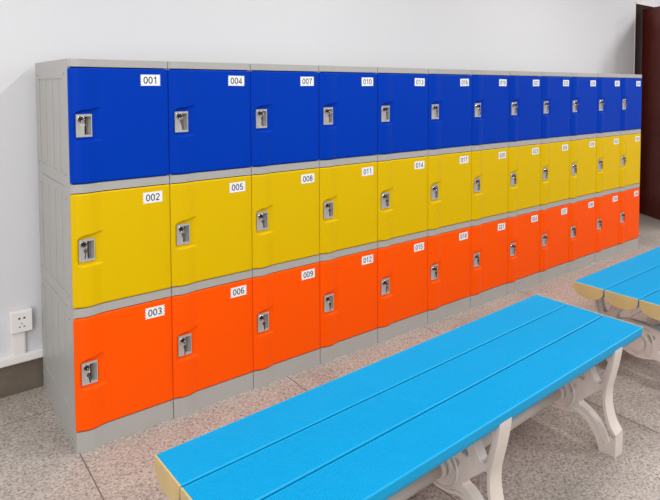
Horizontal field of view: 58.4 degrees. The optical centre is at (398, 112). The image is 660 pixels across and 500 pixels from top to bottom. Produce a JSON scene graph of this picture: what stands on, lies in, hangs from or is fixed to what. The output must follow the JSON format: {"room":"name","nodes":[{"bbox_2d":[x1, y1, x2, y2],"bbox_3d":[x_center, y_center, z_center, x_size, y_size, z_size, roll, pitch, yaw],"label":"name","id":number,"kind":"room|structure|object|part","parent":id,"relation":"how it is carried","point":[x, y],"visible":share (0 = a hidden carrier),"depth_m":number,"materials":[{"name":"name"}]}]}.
{"room":"changing room","nodes":[
{"label":"changing room","id":0,"kind":"room"},
{"bbox_2d":[0,0,659,357],"bbox_3d":[-0.517,-0.273,3.958,11.800,3.100,0.200,-2,3,-41],"label":"wall","id":1,"kind":"structure","parent":0,"point":[568,36],"depth_m":3.51,"materials":[{"name":"white paint"}]},
{"bbox_2d":[9,307,32,333],"bbox_3d":[-1.782,0.984,2.757,0.090,0.102,0.037,-2,3,-41],"label":"power socket","id":2,"kind":"object","parent":1,"relation":"attached to","point":[21,320],"visible":1,"depth_m":2.74,"materials":[{"name":"white plastic"}]},
{"bbox_2d":[0,332,42,367],"bbox_3d":[-1.104,1.083,3.359,9.850,0.144,0.028,-2,3,-41],"label":"duct","id":3,"kind":"object","parent":1,"relation":"attached to","point":[19,354],"visible":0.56,"depth_m":2.75,"materials":[{"name":"white plastic"}]},
{"bbox_2d":[0,357,43,397],"bbox_3d":[-1.134,1.231,3.354,9.990,0.149,0.008,-2,3,-41],"label":"baseboard","id":4,"kind":"structure","parent":1,"relation":"attached to","point":[28,375],"depth_m":2.77,"materials":[{"name":"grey stone"}]},
{"bbox_2d":[634,2,656,74],"bbox_3d":[3.008,-0.050,7.042,1.126,2.383,0.178,-2,3,-41],"label":"trim","id":5,"kind":"structure","parent":1,"relation":"attached to","point":[639,8],"depth_m":6.64,"materials":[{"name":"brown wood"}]},
{"bbox_2d":[639,6,659,219],"bbox_3d":[2.872,0.011,6.246,0.128,2.317,0.880,0,3,-12],"label":"door","id":6,"kind":"structure","parent":1,"relation":"in","point":[649,201],"depth_m":6.49,"materials":[{"name":"brown wood"}]},
{"bbox_2d":[0,213,659,499],"bbox_3d":[1.047,1.405,2.348,11.950,0.100,9.000,-2,3,-41],"label":"floor","id":7,"kind":"structure","parent":0,"point":[554,454],"depth_m":2.40,"materials":[{"name":"stone"}]},
{"bbox_2d":[35,58,172,453],"bbox_3d":[-1.335,0.556,2.635,0.380,1.562,0.698,-2,3,-41],"label":"locker","id":8,"kind":"object","parent":7,"relation":"on","point":[103,126],"visible":1,"depth_m":2.40,"materials":[{"name":"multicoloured plastic"}]},
{"bbox_3d":[-1.240,0.051,2.294,0.058,0.091,0.030,-2,3,-41],"label":"lock plate","id":9,"kind":"part","parent":8,"relation":"part of","materials":[{"name":"grey metal"}]},
{"bbox_3d":[-1.241,0.543,2.317,0.058,0.091,0.030,-2,3,-41],"label":"lock plate","id":10,"kind":"part","parent":8,"relation":"part of","materials":[{"name":"grey metal"}]},
{"bbox_3d":[-1.241,1.038,2.340,0.058,0.091,0.030,-2,3,-41],"label":"lock plate","id":11,"kind":"part","parent":8,"relation":"part of","materials":[{"name":"grey metal"}]},
{"bbox_3d":[-1.128,0.048,2.374,0.380,0.452,0.022,-2,3,-41],"label":"door","id":12,"kind":"part","parent":8,"relation":"part of","materials":[{"name":"blue plastic"}]},
{"bbox_3d":[-1.129,0.540,2.397,0.380,0.451,0.022,-2,3,-41],"label":"door","id":13,"kind":"part","parent":8,"relation":"part of","materials":[{"name":"yellow plastic"}]},
{"bbox_3d":[-1.129,1.034,2.419,0.380,0.455,0.022,-2,3,-41],"label":"door","id":14,"kind":"part","parent":8,"relation":"part of","materials":[{"name":"orange plastic"}]},
{"bbox_2d":[167,61,252,417],"bbox_3d":[-1.047,0.545,2.885,0.380,1.562,0.698,-2,3,-41],"label":"locker","id":15,"kind":"object","parent":7,"relation":"on","point":[209,110],"visible":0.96,"depth_m":2.64,"materials":[{"name":"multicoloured plastic"}]},
{"bbox_3d":[-0.952,0.040,2.545,0.058,0.091,0.030,-2,3,-41],"label":"lock plate","id":16,"kind":"part","parent":15,"relation":"part of","materials":[{"name":"grey metal"}]},
{"bbox_3d":[-0.953,0.532,2.567,0.058,0.091,0.030,-2,3,-41],"label":"lock plate","id":17,"kind":"part","parent":15,"relation":"part of","materials":[{"name":"grey metal"}]},
{"bbox_3d":[-0.953,1.027,2.590,0.058,0.091,0.030,-2,3,-41],"label":"lock plate","id":18,"kind":"part","parent":15,"relation":"part of","materials":[{"name":"grey metal"}]},
{"bbox_3d":[-0.840,0.037,2.624,0.380,0.452,0.022,-2,3,-41],"label":"door","id":19,"kind":"part","parent":15,"relation":"part of","materials":[{"name":"blue plastic"}]},
{"bbox_3d":[-0.840,0.529,2.647,0.380,0.451,0.022,-2,3,-41],"label":"door","id":20,"kind":"part","parent":15,"relation":"part of","materials":[{"name":"yellow plastic"}]},
{"bbox_3d":[-0.841,1.023,2.670,0.380,0.455,0.022,-2,3,-41],"label":"door","id":21,"kind":"part","parent":15,"relation":"part of","materials":[{"name":"orange plastic"}]},
{"bbox_2d":[249,64,319,388],"bbox_3d":[-0.759,0.534,3.136,0.379,1.562,0.698,-2,3,-41],"label":"locker","id":22,"kind":"object","parent":7,"relation":"on","point":[284,99],"visible":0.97,"depth_m":2.89,"materials":[{"name":"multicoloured plastic"}]},
{"bbox_3d":[-0.664,0.029,2.795,0.058,0.091,0.030,-2,3,-41],"label":"lock plate","id":23,"kind":"part","parent":22,"relation":"part of","materials":[{"name":"grey metal"}]},
{"bbox_3d":[-0.664,0.521,2.818,0.058,0.091,0.030,-2,3,-41],"label":"lock plate","id":24,"kind":"part","parent":22,"relation":"part of","materials":[{"name":"grey metal"}]},
{"bbox_3d":[-0.665,1.016,2.841,0.058,0.091,0.030,-2,3,-41],"label":"lock plate","id":25,"kind":"part","parent":22,"relation":"part of","materials":[{"name":"grey metal"}]},
{"bbox_3d":[-0.552,0.025,2.875,0.379,0.452,0.022,-2,3,-41],"label":"door","id":26,"kind":"part","parent":22,"relation":"part of","materials":[{"name":"blue plastic"}]},
{"bbox_3d":[-0.553,0.518,2.897,0.379,0.451,0.022,-2,3,-41],"label":"door","id":27,"kind":"part","parent":22,"relation":"part of","materials":[{"name":"yellow plastic"}]},
{"bbox_3d":[-0.553,1.012,2.920,0.379,0.455,0.022,-2,3,-41],"label":"door","id":28,"kind":"part","parent":22,"relation":"part of","materials":[{"name":"orange plastic"}]},
{"bbox_2d":[318,66,376,363],"bbox_3d":[-0.470,0.523,3.387,0.384,1.562,0.698,-2,3,-41],"label":"locker","id":29,"kind":"object","parent":7,"relation":"on","point":[347,160],"visible":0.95,"depth_m":3.14,"materials":[{"name":"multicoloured plastic"}]},
{"bbox_3d":[-0.376,0.018,3.046,0.059,0.091,0.030,-2,3,-41],"label":"lock plate","id":30,"kind":"part","parent":29,"relation":"part of","materials":[{"name":"grey metal"}]},
{"bbox_3d":[-0.376,0.510,3.068,0.059,0.091,0.030,-2,3,-41],"label":"lock plate","id":31,"kind":"part","parent":29,"relation":"part of","materials":[{"name":"grey metal"}]},
{"bbox_3d":[-0.377,1.005,3.091,0.059,0.091,0.030,-2,3,-41],"label":"lock plate","id":32,"kind":"part","parent":29,"relation":"part of","materials":[{"name":"grey metal"}]},
{"bbox_3d":[-0.263,0.507,3.149,0.383,0.451,0.022,-2,3,-41],"label":"door","id":33,"kind":"part","parent":29,"relation":"part of","materials":[{"name":"yellow plastic"}]},
{"bbox_3d":[-0.263,0.014,3.126,0.383,0.452,0.022,-2,3,-41],"label":"door","id":34,"kind":"part","parent":29,"relation":"part of","materials":[{"name":"blue plastic"}]},
{"bbox_3d":[-0.264,1.001,3.172,0.383,0.455,0.022,-2,3,-41],"label":"door","id":35,"kind":"part","parent":29,"relation":"part of","materials":[{"name":"orange plastic"}]},
{"bbox_2d":[154,294,642,499],"bbox_3d":[0.176,1.141,2.025,1.816,0.456,0.534,-2,4,-43],"label":"bench","id":36,"kind":"object","parent":7,"relation":"on","point":[395,426],"visible":1,"depth_m":1.84,"materials":[{"name":"blue plastic"}]},
{"bbox_2d":[376,67,427,342],"bbox_3d":[-0.176,0.512,3.643,0.390,1.562,0.698,-2,3,-41],"label":"locker","id":37,"kind":"object","parent":7,"relation":"on","point":[402,93],"visible":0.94,"depth_m":3.40,"materials":[{"name":"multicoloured plastic"}]},
{"bbox_3d":[-0.086,0.993,3.345,0.060,0.091,0.030,-2,3,-41],"label":"lock plate","id":38,"kind":"part","parent":37,"relation":"part of","materials":[{"name":"grey metal"}]},
{"bbox_3d":[-0.085,0.499,3.322,0.060,0.091,0.030,-2,3,-41],"label":"lock plate","id":39,"kind":"part","parent":37,"relation":"part of","materials":[{"name":"grey metal"}]},
{"bbox_3d":[-0.084,0.007,3.299,0.060,0.091,0.030,-2,3,-41],"label":"lock plate","id":40,"kind":"part","parent":37,"relation":"part of","materials":[{"name":"grey metal"}]},
{"bbox_3d":[0.029,0.990,3.427,0.390,0.455,0.022,-2,3,-41],"label":"door","id":41,"kind":"part","parent":37,"relation":"part of","materials":[{"name":"orange plastic"}]},
{"bbox_3d":[0.030,0.495,3.404,0.390,0.451,0.022,-2,3,-41],"label":"door","id":42,"kind":"part","parent":37,"relation":"part of","materials":[{"name":"yellow plastic"}]},
{"bbox_3d":[0.031,0.003,3.381,0.390,0.452,0.022,-2,3,-41],"label":"door","id":43,"kind":"part","parent":37,"relation":"part of","materials":[{"name":"blue plastic"}]},
{"bbox_2d":[427,69,471,323],"bbox_3d":[0.119,0.500,3.899,0.389,1.562,0.698,-2,3,-41],"label":"locker","id":44,"kind":"object","parent":7,"relation":"on","point":[449,90],"visible":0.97,"depth_m":3.65,"materials":[{"name":"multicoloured plastic"}]},
{"bbox_3d":[0.210,0.982,3.602,0.059,0.091,0.030,-2,3,-41],"label":"lock plate","id":45,"kind":"part","parent":44,"relation":"part of","materials":[{"name":"grey metal"}]},
{"bbox_3d":[0.211,0.488,3.579,0.059,0.091,0.030,-2,3,-41],"label":"lock plate","id":46,"kind":"part","parent":44,"relation":"part of","materials":[{"name":"grey metal"}]},
{"bbox_3d":[0.212,-0.005,3.557,0.059,0.091,0.030,-2,3,-41],"label":"lock plate","id":47,"kind":"part","parent":44,"relation":"part of","materials":[{"name":"grey metal"}]},
{"bbox_3d":[0.325,0.979,3.684,0.388,0.455,0.022,-2,3,-41],"label":"door","id":48,"kind":"part","parent":44,"relation":"part of","materials":[{"name":"orange plastic"}]},
{"bbox_3d":[0.326,0.484,3.661,0.388,0.451,0.022,-2,3,-41],"label":"door","id":49,"kind":"part","parent":44,"relation":"part of","materials":[{"name":"yellow plastic"}]},
{"bbox_3d":[0.326,-0.008,3.638,0.388,0.452,0.022,-2,3,-41],"label":"door","id":50,"kind":"part","parent":44,"relation":"part of","materials":[{"name":"blue plastic"}]},
{"bbox_2d":[470,70,508,308],"bbox_3d":[0.409,0.489,4.152,0.377,1.562,0.698,-2,3,-41],"label":"locker","id":51,"kind":"object","parent":7,"relation":"on","point":[490,88],"visible":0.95,"depth_m":3.91,"materials":[{"name":"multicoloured plastic"}]},
{"bbox_3d":[0.504,0.971,3.857,0.058,0.091,0.030,-2,3,-41],"label":"lock plate","id":52,"kind":"part","parent":51,"relation":"part of","materials":[{"name":"grey metal"}]},
{"bbox_3d":[0.505,0.476,3.834,0.058,0.091,0.030,-2,3,-41],"label":"lock plate","id":53,"kind":"part","parent":51,"relation":"part of","materials":[{"name":"grey metal"}]},
{"bbox_3d":[0.505,-0.016,3.812,0.058,0.091,0.030,-2,3,-41],"label":"lock plate","id":54,"kind":"part","parent":51,"relation":"part of","materials":[{"name":"grey metal"}]},
{"bbox_3d":[0.615,0.967,3.936,0.377,0.455,0.022,-2,3,-41],"label":"door","id":55,"kind":"part","parent":51,"relation":"part of","materials":[{"name":"orange plastic"}]},
{"bbox_3d":[0.616,0.473,3.913,0.377,0.451,0.022,-2,3,-41],"label":"door","id":56,"kind":"part","parent":51,"relation":"part of","materials":[{"name":"yellow plastic"}]},
{"bbox_3d":[0.617,-0.019,3.891,0.377,0.452,0.022,-2,3,-41],"label":"door","id":57,"kind":"part","parent":51,"relation":"part of","materials":[{"name":"blue plastic"}]},
{"bbox_2d":[507,71,541,294],"bbox_3d":[0.693,0.478,4.399,0.373,1.562,0.698,-2,3,-41],"label":"locker","id":58,"kind":"object","parent":7,"relation":"on","point":[525,87],"visible":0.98,"depth_m":4.16,"materials":[{"name":"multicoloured plastic"}]},
{"bbox_3d":[0.789,0.960,4.105,0.057,0.091,0.030,-2,3,-41],"label":"lock plate","id":59,"kind":"part","parent":58,"relation":"part of","materials":[{"name":"grey metal"}]},
{"bbox_3d":[0.790,0.465,4.082,0.057,0.091,0.030,-2,3,-41],"label":"lock plate","id":60,"kind":"part","parent":58,"relation":"part of","materials":[{"name":"grey metal"}]},
{"bbox_3d":[0.791,-0.027,4.060,0.057,0.091,0.030,-2,3,-41],"label":"lock plate","id":61,"kind":"part","parent":58,"relation":"part of","materials":[{"name":"grey metal"}]},
{"bbox_3d":[0.899,0.956,4.183,0.373,0.455,0.022,-2,3,-41],"label":"door","id":62,"kind":"part","parent":58,"relation":"part of","materials":[{"name":"orange plastic"}]},
{"bbox_3d":[0.900,0.462,4.161,0.373,0.451,0.022,-2,3,-41],"label":"door","id":63,"kind":"part","parent":58,"relation":"part of","materials":[{"name":"yellow plastic"}]},
{"bbox_3d":[0.901,-0.030,4.138,0.373,0.452,0.022,-2,3,-41],"label":"door","id":64,"kind":"part","parent":58,"relation":"part of","materials":[{"name":"blue plastic"}]},
{"bbox_2d":[539,72,570,282],"bbox_3d":[0.978,0.468,4.646,0.378,1.562,0.698,-2,3,-41],"label":"locker","id":65,"kind":"object","parent":7,"relation":"on","point":[556,86],"visible":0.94,"depth_m":4.40,"materials":[{"name":"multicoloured plastic"}]},
{"bbox_3d":[1.073,0.949,4.352,0.058,0.091,0.030,-2,3,-41],"label":"lock plate","id":66,"kind":"part","parent":65,"relation":"part of","materials":[{"name":"grey metal"}]},
{"bbox_3d":[1.073,0.454,4.329,0.058,0.091,0.030,-2,3,-41],"label":"lock plate","id":67,"kind":"part","parent":65,"relation":"part of","materials":[{"name":"grey metal"}]},
{"bbox_3d":[1.074,-0.038,4.306,0.058,0.091,0.030,-2,3,-41],"label":"lock plate","id":68,"kind":"part","parent":65,"relation":"part of","materials":[{"name":"grey metal"}]},
{"bbox_3d":[1.184,0.946,4.431,0.377,0.455,0.022,-2,3,-41],"label":"door","id":69,"kind":"part","parent":65,"relation":"part of","materials":[{"name":"orange plastic"}]},
{"bbox_3d":[1.185,0.451,4.408,0.377,0.451,0.022,-2,3,-41],"label":"door","id":70,"kind":"part","parent":65,"relation":"part of","materials":[{"name":"yellow plastic"}]},
{"bbox_3d":[1.186,-0.041,4.385,0.377,0.452,0.022,-2,3,-41],"label":"door","id":71,"kind":"part","parent":65,"relation":"part of","materials":[{"name":"blue plastic"}]},
{"bbox_2d":[568,73,597,271],"bbox_3d":[1.267,0.456,4.898,0.386,1.562,0.698,-2,3,-41],"label":"locker","id":72,"kind":"object","parent":7,"relation":"on","point":[583,109],"visible":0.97,"depth_m":4.65,"materials":[{"name":"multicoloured plastic"}]},
{"bbox_3d":[1.360,0.938,4.601,0.059,0.091,0.030,-2,3,-41],"label":"lock plate","id":73,"kind":"part","parent":72,"relation":"part of","materials":[{"name":"grey metal"}]},
{"bbox_3d":[1.360,0.443,4.579,0.059,0.091,0.030,-2,3,-41],"label":"lock plate","id":74,"kind":"part","parent":72,"relation":"part of","materials":[{"name":"grey metal"}]},
{"bbox_3d":[1.361,-0.049,4.556,0.059,0.091,0.030,-2,3,-41],"label":"lock plate","id":75,"kind":"part","parent":72,"relation":"part of","materials":[{"name":"grey metal"}]},
{"bbox_3d":[1.473,0.934,4.682,0.385,0.455,0.022,-2,3,-41],"label":"door","id":76,"kind":"part","parent":72,"relation":"part of","materials":[{"name":"orange plastic"}]},
{"bbox_3d":[1.474,0.440,4.660,0.385,0.451,0.022,-2,3,-41],"label":"door","id":77,"kind":"part","parent":72,"relation":"part of","materials":[{"name":"yellow plastic"}]},
{"bbox_3d":[1.475,-0.052,4.637,0.385,0.452,0.022,-2,3,-41],"label":"door","id":78,"kind":"part","parent":72,"relation":"part of","materials":[{"name":"blue plastic"}]},
{"bbox_2d":[594,73,620,262],"bbox_3d":[1.558,0.445,5.151,0.380,1.562,0.698,-2,3,-41],"label":"locker","id":79,"kind":"object","parent":7,"relation":"on","point":[609,85],"visible":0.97,"depth_m":4.91,"materials":[{"name":"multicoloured plastic"}]},
{"bbox_3d":[1.651,0.927,4.855,0.058,0.091,0.030,-2,3,-41],"label":"lock plate","id":80,"kind":"part","parent":79,"relation":"part of","materials":[{"name":"grey metal"}]},
{"bbox_3d":[1.652,0.432,4.832,0.058,0.091,0.030,-2,3,-41],"label":"lock plate","id":81,"kind":"part","parent":79,"relation":"part of","materials":[{"name":"grey metal"}]},
{"bbox_3d":[1.653,-0.060,4.810,0.058,0.091,0.030,-2,3,-41],"label":"lock plate","id":82,"kind":"part","parent":79,"relation":"part of","materials":[{"name":"grey metal"}]},
{"bbox_3d":[1.764,0.923,4.935,0.380,0.455,0.022,-2,3,-41],"label":"door","id":83,"kind":"part","parent":79,"relation":"part of","materials":[{"name":"orange plastic"}]},
{"bbox_3d":[1.764,0.429,4.912,0.380,0.451,0.022,-2,3,-41],"label":"door","id":84,"kind":"part","parent":79,"relation":"part of","materials":[{"name":"yellow plastic"}]},
{"bbox_3d":[1.765,-0.064,4.889,0.380,0.452,0.022,-2,3,-41],"label":"door","id":85,"kind":"part","parent":79,"relation":"part of","materials":[{"name":"blue plastic"}]},
{"bbox_2d":[573,247,659,361],"bbox_3d":[1.749,1.079,3.425,1.816,0.456,0.534,-2,4,-41],"label":"bench","id":86,"kind":"object","parent":7,"relation":"on","point":[632,283],"visible":0.75,"depth_m":2.95,"materials":[{"name":"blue plastic"}]},
{"bbox_2d":[618,74,641,253],"bbox_3d":[1.840,0.434,5.396,0.365,1.562,0.698,-2,3,-41],"label":"locker","id":87,"kind":"object","parent":7,"relation":"on","point":[631,84],"visible":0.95,"depth_m":5.15,"materials":[{"name":"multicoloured plastic"}]},
{"bbox_3d":[1.938,0.916,5.104,0.056,0.091,0.030,-2,3,-41],"label":"lock plate","id":88,"kind":"part","parent":87,"relation":"part of","materials":[{"name":"grey metal"}]},
{"bbox_3d":[1.939,0.421,5.081,0.056,0.091,0.030,-2,3,-41],"label":"lock plate","id":89,"kind":"part","parent":87,"relation":"part of","materials":[{"name":"grey metal"}]},
{"bbox_3d":[1.940,-0.071,5.059,0.056,0.091,0.030,-2,3,-41],"label":"lock plate","id":90,"kind":"part","parent":87,"relation":"part of","materials":[{"name":"grey metal"}]},
{"bbox_3d":[2.046,0.912,5.180,0.364,0.455,0.022,-2,3,-41],"label":"door","id":91,"kind":"part","parent":87,"relation":"part of","materials":[{"name":"orange plastic"}]},
{"bbox_3d":[2.047,0.418,5.158,0.364,0.451,0.022,-2,3,-41],"label":"door","id":92,"kind":"part","parent":87,"relation":"part of","materials":[{"name":"yellow plastic"}]},
{"bbox_3d":[2.047,-0.074,5.135,0.364,0.452,0.022,-2,3,-41],"label":"door","id":93,"kind":"part","parent":87,"relation":"part of","materials":[{"name":"blue plastic"}]}
]}

